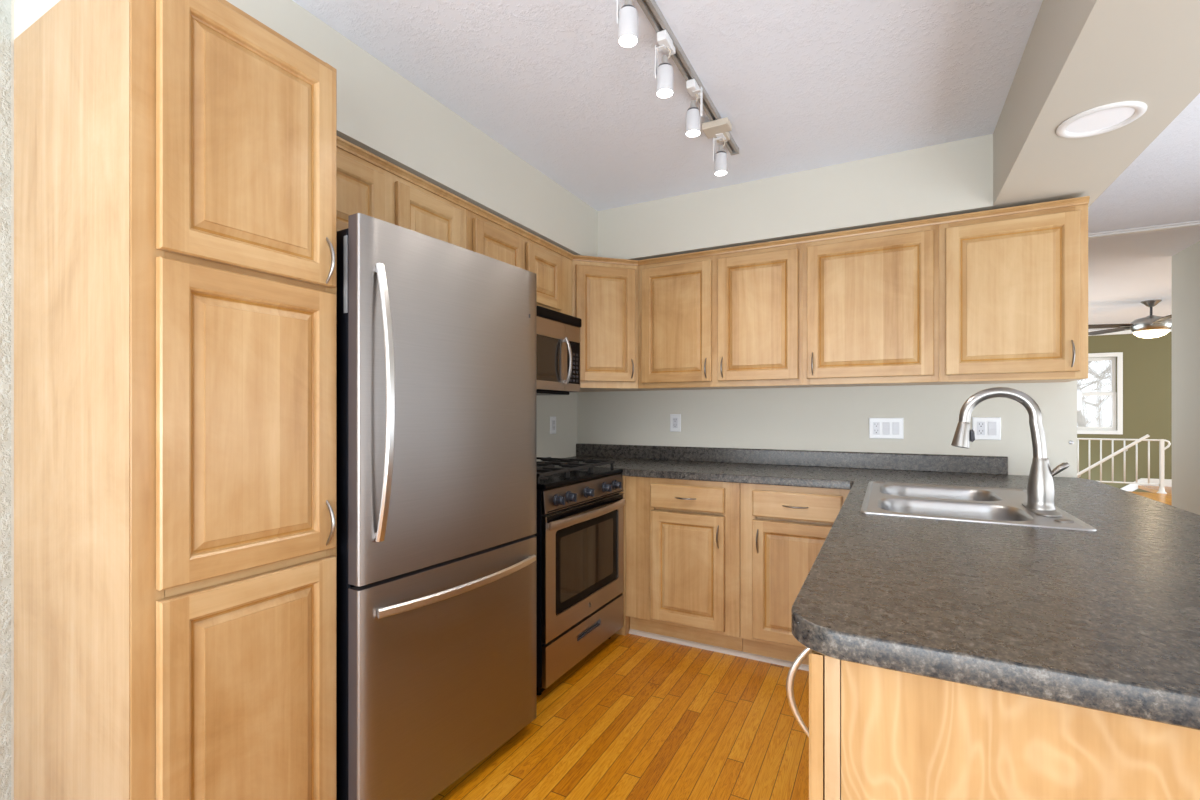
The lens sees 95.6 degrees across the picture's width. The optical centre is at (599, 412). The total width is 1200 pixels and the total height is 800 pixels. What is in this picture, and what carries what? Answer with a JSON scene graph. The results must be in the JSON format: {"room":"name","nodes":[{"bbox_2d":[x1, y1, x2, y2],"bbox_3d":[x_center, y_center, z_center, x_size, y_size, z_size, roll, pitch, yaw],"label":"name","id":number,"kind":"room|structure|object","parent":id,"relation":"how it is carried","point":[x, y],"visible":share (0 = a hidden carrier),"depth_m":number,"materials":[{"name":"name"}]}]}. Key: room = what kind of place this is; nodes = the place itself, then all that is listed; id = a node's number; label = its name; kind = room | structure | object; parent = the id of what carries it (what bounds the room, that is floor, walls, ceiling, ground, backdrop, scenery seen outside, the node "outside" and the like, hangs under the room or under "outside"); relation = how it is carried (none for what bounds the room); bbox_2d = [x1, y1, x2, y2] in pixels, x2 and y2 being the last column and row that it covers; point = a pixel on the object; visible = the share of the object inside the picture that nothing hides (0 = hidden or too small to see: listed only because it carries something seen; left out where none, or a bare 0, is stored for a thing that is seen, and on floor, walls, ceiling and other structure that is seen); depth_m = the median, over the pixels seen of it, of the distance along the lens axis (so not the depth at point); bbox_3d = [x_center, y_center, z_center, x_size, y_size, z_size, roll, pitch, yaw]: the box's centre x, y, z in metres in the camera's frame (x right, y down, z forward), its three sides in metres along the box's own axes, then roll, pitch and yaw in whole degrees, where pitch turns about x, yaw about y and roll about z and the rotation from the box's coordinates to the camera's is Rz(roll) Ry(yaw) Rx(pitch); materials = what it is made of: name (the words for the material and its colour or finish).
{"room":"kitchen","nodes":[
{"label":"kitchen","id":0,"kind":"room"},
{"bbox_2d":[0,0,576,799],"bbox_3d":[0.608,0.554,5.395,0.120,3.930,14.700,0,0,28],"label":"wall","id":1,"kind":"structure","parent":0,"point":[5,5],"depth_m":1.35,"materials":[{"name":"paint"}]},
{"bbox_2d":[337,147,465,248],"bbox_3d":[-0.903,-0.724,2.049,0.346,0.357,0.829,0,0,28],"label":"upper cabinet","id":2,"kind":"object","parent":1,"relation":"attached to","point":[363,187],"visible":0.35,"depth_m":1.99,"materials":[{"name":"brown wood"}]},
{"bbox_2d":[466,209,571,315],"bbox_3d":[-0.500,-0.716,2.806,0.346,0.372,0.887,0,0,28],"label":"upper cabinet","id":3,"kind":"object","parent":1,"relation":"attached to","point":[553,270],"visible":0.44,"depth_m":2.72,"materials":[{"name":"brown wood"}]},
{"bbox_2d":[537,305,581,394],"bbox_3d":[-0.444,-0.312,2.804,0.447,0.432,0.761,0,0,28],"label":"microwave","id":4,"kind":"object","parent":3,"relation":"attached to","point":[558,333],"visible":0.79,"depth_m":2.85,"materials":[{"name":"silver metal"}]},
{"bbox_2d":[550,416,555,433],"bbox_3d":[-0.303,0.083,3.539,0.009,0.113,0.072,0,0,28],"label":"outlet plate","id":5,"kind":"object","parent":1,"relation":"attached to","point":[553,418],"visible":1,"depth_m":3.53,"materials":[{"name":"white plastic"}]},
{"bbox_2d":[552,420,554,429],"bbox_3d":[-0.301,0.083,3.538,0.002,0.066,0.033,0,0,28],"label":"receptacle","id":6,"kind":"object","parent":5,"relation":"attached to","point":[553,421],"depth_m":3.53,"materials":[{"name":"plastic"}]},
{"bbox_2d":[14,0,992,259],"bbox_3d":[0.223,-1.084,2.042,2.344,0.322,2.785,0,0,28],"label":"wall","id":7,"kind":"structure","parent":0,"point":[380,112],"depth_m":2.57,"materials":[{"name":"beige paint"}]},
{"bbox_2d":[292,0,1199,233],"bbox_3d":[0.746,-1.335,1.144,4.510,0.180,7.320,0,0,28],"label":"ceiling","id":8,"kind":"structure","parent":0,"point":[801,85],"depth_m":2.07,"materials":[{"name":"white paint"}]},
{"bbox_2d":[637,0,738,154],"bbox_3d":[0.059,-1.219,1.483,0.110,0.052,2.475,0,0,28],"label":"ceiling track","id":9,"kind":"object","parent":8,"relation":"attached to","point":[717,125],"visible":0.94,"depth_m":1.99,"materials":[{"name":"metal"}]},
{"bbox_2d":[617,0,637,46],"bbox_3d":[0.086,-1.127,1.536,0.058,0.188,0.102,0,0,28],"label":"track spotlight","id":10,"kind":"object","parent":9,"relation":"attached to","point":[627,19],"visible":1,"depth_m":1.50,"materials":[{"name":"white plastic"}]},
{"bbox_2d":[655,30,675,97],"bbox_3d":[0.218,-1.127,1.785,0.058,0.188,0.102,0,0,28],"label":"track spotlight","id":11,"kind":"object","parent":9,"relation":"attached to","point":[664,71],"visible":1,"depth_m":1.75,"materials":[{"name":"white plastic"}]},
{"bbox_2d":[686,79,702,136],"bbox_3d":[0.358,-1.127,2.037,0.061,0.188,0.102,0,0,28],"label":"track spotlight","id":12,"kind":"object","parent":9,"relation":"attached to","point":[693,113],"visible":1,"depth_m":2.00,"materials":[{"name":"white plastic"}]},
{"bbox_2d":[713,133,726,175],"bbox_3d":[0.531,-1.127,2.375,0.058,0.188,0.102,0,0,28],"label":"track spotlight","id":13,"kind":"object","parent":9,"relation":"attached to","point":[720,159],"visible":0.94,"depth_m":2.34,"materials":[{"name":"white plastic"}]},
{"bbox_2d":[991,0,1199,209],"bbox_3d":[0.806,-1.084,0.234,0.382,0.322,5.670,0,0,28],"label":"ceiling beam","id":14,"kind":"structure","parent":8,"relation":"attached to","point":[1079,56],"depth_m":1.60,"materials":[{"name":"paint"}]},
{"bbox_2d":[1056,101,1146,137],"bbox_3d":[1.576,-0.918,1.716,0.212,0.008,0.212,0,0,28],"label":"recessed light","id":15,"kind":"object","parent":14,"relation":"attached to","point":[1102,119],"visible":1,"depth_m":1.71,"materials":[{"name":"white paint"}]},
{"bbox_2d":[431,485,1171,799],"bbox_3d":[4.636,1.244,3.256,9.400,0.050,14.700,0,0,28],"label":"floor","id":16,"kind":"structure","parent":0,"point":[637,717],"depth_m":2.07,"materials":[{"name":"orange wood"}]},
{"bbox_2d":[14,0,336,799],"bbox_3d":[-1.065,0.144,1.405,0.663,2.152,0.456,0,0,28],"label":"pantry cabinet","id":17,"kind":"object","parent":16,"relation":"on","point":[175,161],"visible":1,"depth_m":1.22,"materials":[{"name":"brown wood"}]},
{"bbox_2d":[337,213,536,799],"bbox_3d":[-0.667,0.344,1.905,0.664,1.749,0.757,0,0,32],"label":"refrigerator","id":18,"kind":"object","parent":16,"relation":"on","point":[437,339],"visible":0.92,"depth_m":1.63,"materials":[{"name":"silver metal"}]},
{"bbox_2d":[533,457,624,695],"bbox_3d":[-0.313,0.739,2.758,0.687,0.961,0.762,0,0,28],"label":"gas range","id":19,"kind":"object","parent":16,"relation":"on","point":[579,534],"visible":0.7,"depth_m":2.54,"materials":[{"name":"silver metal"}]},
{"bbox_2d":[537,465,622,489],"bbox_3d":[-0.334,0.315,2.769,0.638,0.022,0.762,0,0,28],"label":"cooktop","id":20,"kind":"object","parent":19,"relation":"in","point":[576,478],"depth_m":2.61,"materials":[{"name":"black metal"}]},
{"bbox_2d":[615,476,629,635],"bbox_3d":[-0.010,0.782,3.395,0.660,0.874,0.608,0,0,28],"label":"base cabinet","id":21,"kind":"object","parent":16,"relation":"on","point":[624,630],"visible":0.14,"depth_m":2.97,"materials":[{"name":"brown wood"}]},
{"bbox_2d":[626,476,742,651],"bbox_3d":[0.544,0.782,3.070,0.621,0.874,0.663,0,0,28],"label":"base cabinet","id":22,"kind":"object","parent":16,"relation":"on","point":[683,536],"visible":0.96,"depth_m":2.80,"materials":[{"name":"brown wood"}]},
{"bbox_2d":[629,629,808,670],"bbox_3d":[0.691,1.209,2.730,1.195,0.020,0.020,0,0,28],"label":"trim","id":23,"kind":"structure","parent":16,"relation":"on","point":[631,631],"depth_m":2.77,"materials":[{"name":"beige paint"}]},
{"bbox_2d":[740,483,849,664],"bbox_3d":[1.074,0.782,2.789,0.575,0.874,0.663,0,0,28],"label":"base cabinet","id":24,"kind":"object","parent":16,"relation":"on","point":[784,529],"visible":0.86,"depth_m":2.58,"materials":[{"name":"brown wood"}]},
{"bbox_2d":[786,647,1199,799],"bbox_3d":[0.998,0.782,1.462,0.684,0.874,1.807,0,0,28],"label":"base cabinet","id":25,"kind":"object","parent":16,"relation":"on","point":[874,733],"visible":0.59,"depth_m":0.72,"materials":[{"name":"brown wood"}]},
{"bbox_2d":[540,443,1199,729],"bbox_3d":[0.475,0.280,2.080,2.750,0.128,2.476,0,0,28],"label":"countertop","id":26,"kind":"structure","parent":25,"relation":"on","point":[1106,619],"depth_m":0.97,"materials":[{"name":"laminate"}]},
{"bbox_2d":[860,481,1096,530],"bbox_3d":[1.224,0.391,1.882,0.552,0.190,0.823,0,0,28],"label":"sink","id":27,"kind":"object","parent":26,"relation":"in","point":[943,502],"visible":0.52,"depth_m":1.87,"materials":[{"name":"metal"}]},
{"bbox_2d":[951,387,1069,516],"bbox_3d":[1.320,0.111,1.740,0.232,0.384,0.284,0,0,-36],"label":"faucet","id":28,"kind":"object","parent":26,"relation":"on","point":[1040,486],"visible":1,"depth_m":1.68,"materials":[{"name":"silver metal"}]},
{"bbox_2d":[1077,438,1170,493],"bbox_3d":[7.476,0.811,8.745,2.468,0.815,0.110,0,0,28],"label":"stair railing","id":29,"kind":"object","parent":16,"relation":"on","point":[1162,448],"visible":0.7,"depth_m":8.34,"materials":[{"name":"white paint"}]},
{"bbox_2d":[1077,434,1149,476],"bbox_3d":[7.835,0.732,8.466,1.032,0.810,0.128,0,0,28],"label":"handrail","id":30,"kind":"object","parent":29,"relation":"attached to","point":[1147,435],"visible":0.91,"depth_m":8.37,"materials":[{"name":"white paint"}]},
{"bbox_2d":[577,380,1076,477],"bbox_3d":[1.066,-0.013,3.238,2.711,2.464,0.120,0,0,28],"label":"wall","id":31,"kind":"structure","parent":0,"point":[806,418],"depth_m":3.05,"materials":[{"name":"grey paint"}]},
{"bbox_2d":[572,260,656,391],"bbox_3d":[-0.031,-0.522,3.405,0.614,0.758,0.610,0,0,28],"label":"upper cabinet","id":32,"kind":"object","parent":31,"relation":"attached to","point":[604,295],"visible":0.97,"depth_m":3.17,"materials":[{"name":"brown wood"}]},
{"bbox_2d":[337,136,1089,265],"bbox_3d":[0.398,-0.888,2.593,3.084,0.027,1.350,0,0,-12],"label":"crown molding","id":33,"kind":"structure","parent":32,"relation":"attached to","point":[342,144],"depth_m":2.53,"materials":[{"name":"brown wood"}]},
{"bbox_2d":[670,414,680,431],"bbox_3d":[0.481,0.067,3.475,0.072,0.113,0.009,0,0,28],"label":"outlet plate","id":34,"kind":"object","parent":31,"relation":"attached to","point":[675,419],"visible":1,"depth_m":3.47,"materials":[{"name":"white plastic"}]},
{"bbox_2d":[673,418,677,427],"bbox_3d":[0.479,0.067,3.473,0.033,0.066,0.002,0,0,28],"label":"receptacle","id":35,"kind":"object","parent":34,"relation":"attached to","point":[675,420],"depth_m":3.47,"materials":[{"name":"plastic"}]},
{"bbox_2d":[638,243,807,389],"bbox_3d":[0.701,-0.522,3.148,0.930,0.760,0.378,0,0,28],"label":"upper cabinet","id":36,"kind":"object","parent":31,"relation":"attached to","point":[730,320],"visible":0.96,"depth_m":2.99,"materials":[{"name":"brown wood"}]},
{"bbox_2d":[576,443,1007,474],"bbox_3d":[0.916,0.260,3.237,2.444,0.088,0.020,0,0,28],"label":"backsplash","id":37,"kind":"structure","parent":31,"relation":"attached to","point":[840,459],"depth_m":3.08,"materials":[{"name":"laminate"}]},
{"bbox_2d":[803,224,938,386],"bbox_3d":[1.375,-0.522,2.790,0.599,0.760,0.378,0,0,28],"label":"upper cabinet","id":38,"kind":"object","parent":31,"relation":"attached to","point":[871,301],"visible":0.97,"depth_m":2.65,"materials":[{"name":"brown wood"}]},
{"bbox_2d":[869,418,903,438],"bbox_3d":[1.532,0.085,2.915,0.164,0.113,0.012,0,0,28],"label":"outlet plate","id":39,"kind":"object","parent":31,"relation":"attached to","point":[879,428],"visible":1,"depth_m":2.91,"materials":[{"name":"white plastic"}]},
{"bbox_2d":[873,422,879,433],"bbox_3d":[1.491,0.085,2.936,0.033,0.066,0.002,0,0,28],"label":"receptacle","id":40,"kind":"object","parent":39,"relation":"attached to","point":[876,425],"depth_m":2.93,"materials":[{"name":"plastic"}]},
{"bbox_2d":[883,422,889,434],"bbox_3d":[1.531,0.085,2.913,0.033,0.066,0.005,0,0,28],"label":"rocker switch","id":41,"kind":"object","parent":39,"relation":"attached to","point":[886,425],"depth_m":2.91,"materials":[{"name":"plastic"}]},
{"bbox_2d":[892,422,898,434],"bbox_3d":[1.571,0.085,2.891,0.033,0.066,0.005,0,0,28],"label":"dimmer switch","id":42,"kind":"object","parent":39,"relation":"attached to","point":[895,425],"depth_m":2.89,"materials":[{"name":"plastic"}]},
{"bbox_2d":[972,417,1000,439],"bbox_3d":[1.923,0.080,2.708,0.118,0.113,0.011,0,0,28],"label":"outlet plate","id":43,"kind":"object","parent":31,"relation":"attached to","point":[985,428],"visible":0.99,"depth_m":2.71,"materials":[{"name":"white plastic"}]},
{"bbox_2d":[977,422,984,434],"bbox_3d":[1.902,0.080,2.717,0.033,0.066,0.002,0,0,28],"label":"receptacle","id":44,"kind":"object","parent":43,"relation":"attached to","point":[980,425],"depth_m":2.72,"materials":[{"name":"plastic"}]},
{"bbox_2d":[988,422,995,434],"bbox_3d":[1.942,0.080,2.694,0.033,0.066,0.005,0,0,28],"label":"rocker switch","id":45,"kind":"object","parent":43,"relation":"attached to","point":[991,425],"depth_m":2.69,"materials":[{"name":"plastic"}]},
{"bbox_2d":[934,204,1087,384],"bbox_3d":[1.875,-0.522,2.525,0.534,0.760,0.378,0,0,28],"label":"upper cabinet","id":46,"kind":"object","parent":31,"relation":"attached to","point":[1013,288],"visible":0.94,"depth_m":2.38,"materials":[{"name":"brown wood"}]},
{"bbox_2d":[1077,389,1081,410],"bbox_3d":[2.274,-0.059,2.597,0.024,0.105,0.080,0,0,28],"label":"wall box","id":47,"kind":"object","parent":31,"relation":"attached to","point":[1079,393],"visible":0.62,"depth_m":2.56,"materials":[{"name":"white plastic"}]},
{"bbox_2d":[1077,332,1171,492],"bbox_3d":[8.108,0.554,9.689,9.300,3.930,0.120,0,0,28],"label":"wall","id":48,"kind":"structure","parent":0,"point":[1147,362],"depth_m":9.13,"materials":[{"name":"green paint"}]},
{"bbox_2d":[1077,352,1122,433],"bbox_3d":[8.385,-0.323,9.507,1.096,1.400,0.111,0,0,28],"label":"window","id":49,"kind":"structure","parent":48,"relation":"in","point":[1117,397],"depth_m":9.29,"materials":[{"name":"white paint"}]},
{"bbox_2d":[1088,328,1171,335],"bbox_3d":[8.072,-1.369,9.620,9.100,0.085,0.035,0,0,28],"label":"trim","id":50,"kind":"structure","parent":48,"relation":"attached to","point":[1125,331],"depth_m":9.22,"materials":[{"name":"white paint"}]},
{"bbox_2d":[1120,478,1144,491],"bbox_3d":[8.604,1.559,9.343,1.100,0.920,0.024,0,0,28],"label":"stair skirt board","id":51,"kind":"object","parent":48,"relation":"attached to","point":[1130,487],"visible":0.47,"depth_m":9.14,"materials":[{"name":"white paint"}]},
{"bbox_2d":[1145,478,1171,486],"bbox_3d":[10.591,1.159,8.288,3.400,0.120,0.025,0,0,28],"label":"baseboard","id":52,"kind":"structure","parent":48,"relation":"attached to","point":[1167,482],"depth_m":9.00,"materials":[{"name":"white paint"}]},
{"bbox_2d":[1088,221,1199,238],"bbox_3d":[2.481,-1.238,4.326,4.190,0.016,0.079,0,0,28],"label":"trim","id":53,"kind":"structure","parent":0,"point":[1193,223],"depth_m":3.68,"materials":[{"name":"white paint"}]},
{"bbox_2d":[1088,226,1199,330],"bbox_3d":[6.352,-1.436,6.489,9.400,0.050,7.380,0,0,28],"label":"ceiling","id":54,"kind":"structure","parent":0,"point":[1128,270],"depth_m":5.48,"materials":[{"name":"white paint"}]},
{"bbox_2d":[1088,299,1171,337],"bbox_3d":[6.929,-1.176,6.847,1.648,0.470,1.612,0,0,28],"label":"ceiling fan","id":55,"kind":"object","parent":54,"relation":"hanging from","point":[1151,326],"visible":0.97,"depth_m":6.84,"materials":[{"name":"silver metal"}]},
{"bbox_2d":[1172,241,1199,514],"bbox_3d":[3.095,-0.096,0.887,0.120,2.630,9.070,0,0,28],"label":"wall","id":56,"kind":"structure","parent":0,"point":[1186,263],"depth_m":4.67,"materials":[{"name":"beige paint"}]},
{"label":"outside","id":57,"kind":"structure","parent":0,"visible":0},
{"bbox_3d":[23.181,1.919,30.716,44.000,0.200,50.600,0,0,28],"label":"ground","id":58,"kind":"structure","parent":57,"visible":0},
{"bbox_2d":[1077,361,1111,426],"bbox_3d":[12.068,-1.378,13.838,3.772,6.433,4.530,0,0,-29],"label":"bare tree","id":59,"kind":"object","parent":58,"relation":"on","point":[1080,419],"visible":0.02,"depth_m":13.47,"materials":[{"name":"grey plant"}]},
{"bbox_2d":[1078,360,1111,426],"bbox_3d":[24.219,-1.862,26.575,7.214,7.383,4.922,0,0,25],"label":"bare tree","id":60,"kind":"object","parent":58,"relation":"on","point":[1084,405],"visible":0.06,"depth_m":26.38,"materials":[{"name":"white plant"}]},
{"bbox_2d":[1082,361,1110,426],"bbox_3d":[18.025,-1.794,20.397,4.341,7.276,6.943,0,0,-22],"label":"bare tree","id":61,"kind":"object","parent":58,"relation":"on","point":[1099,402],"visible":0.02,"depth_m":19.62,"materials":[{"name":"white plant"}]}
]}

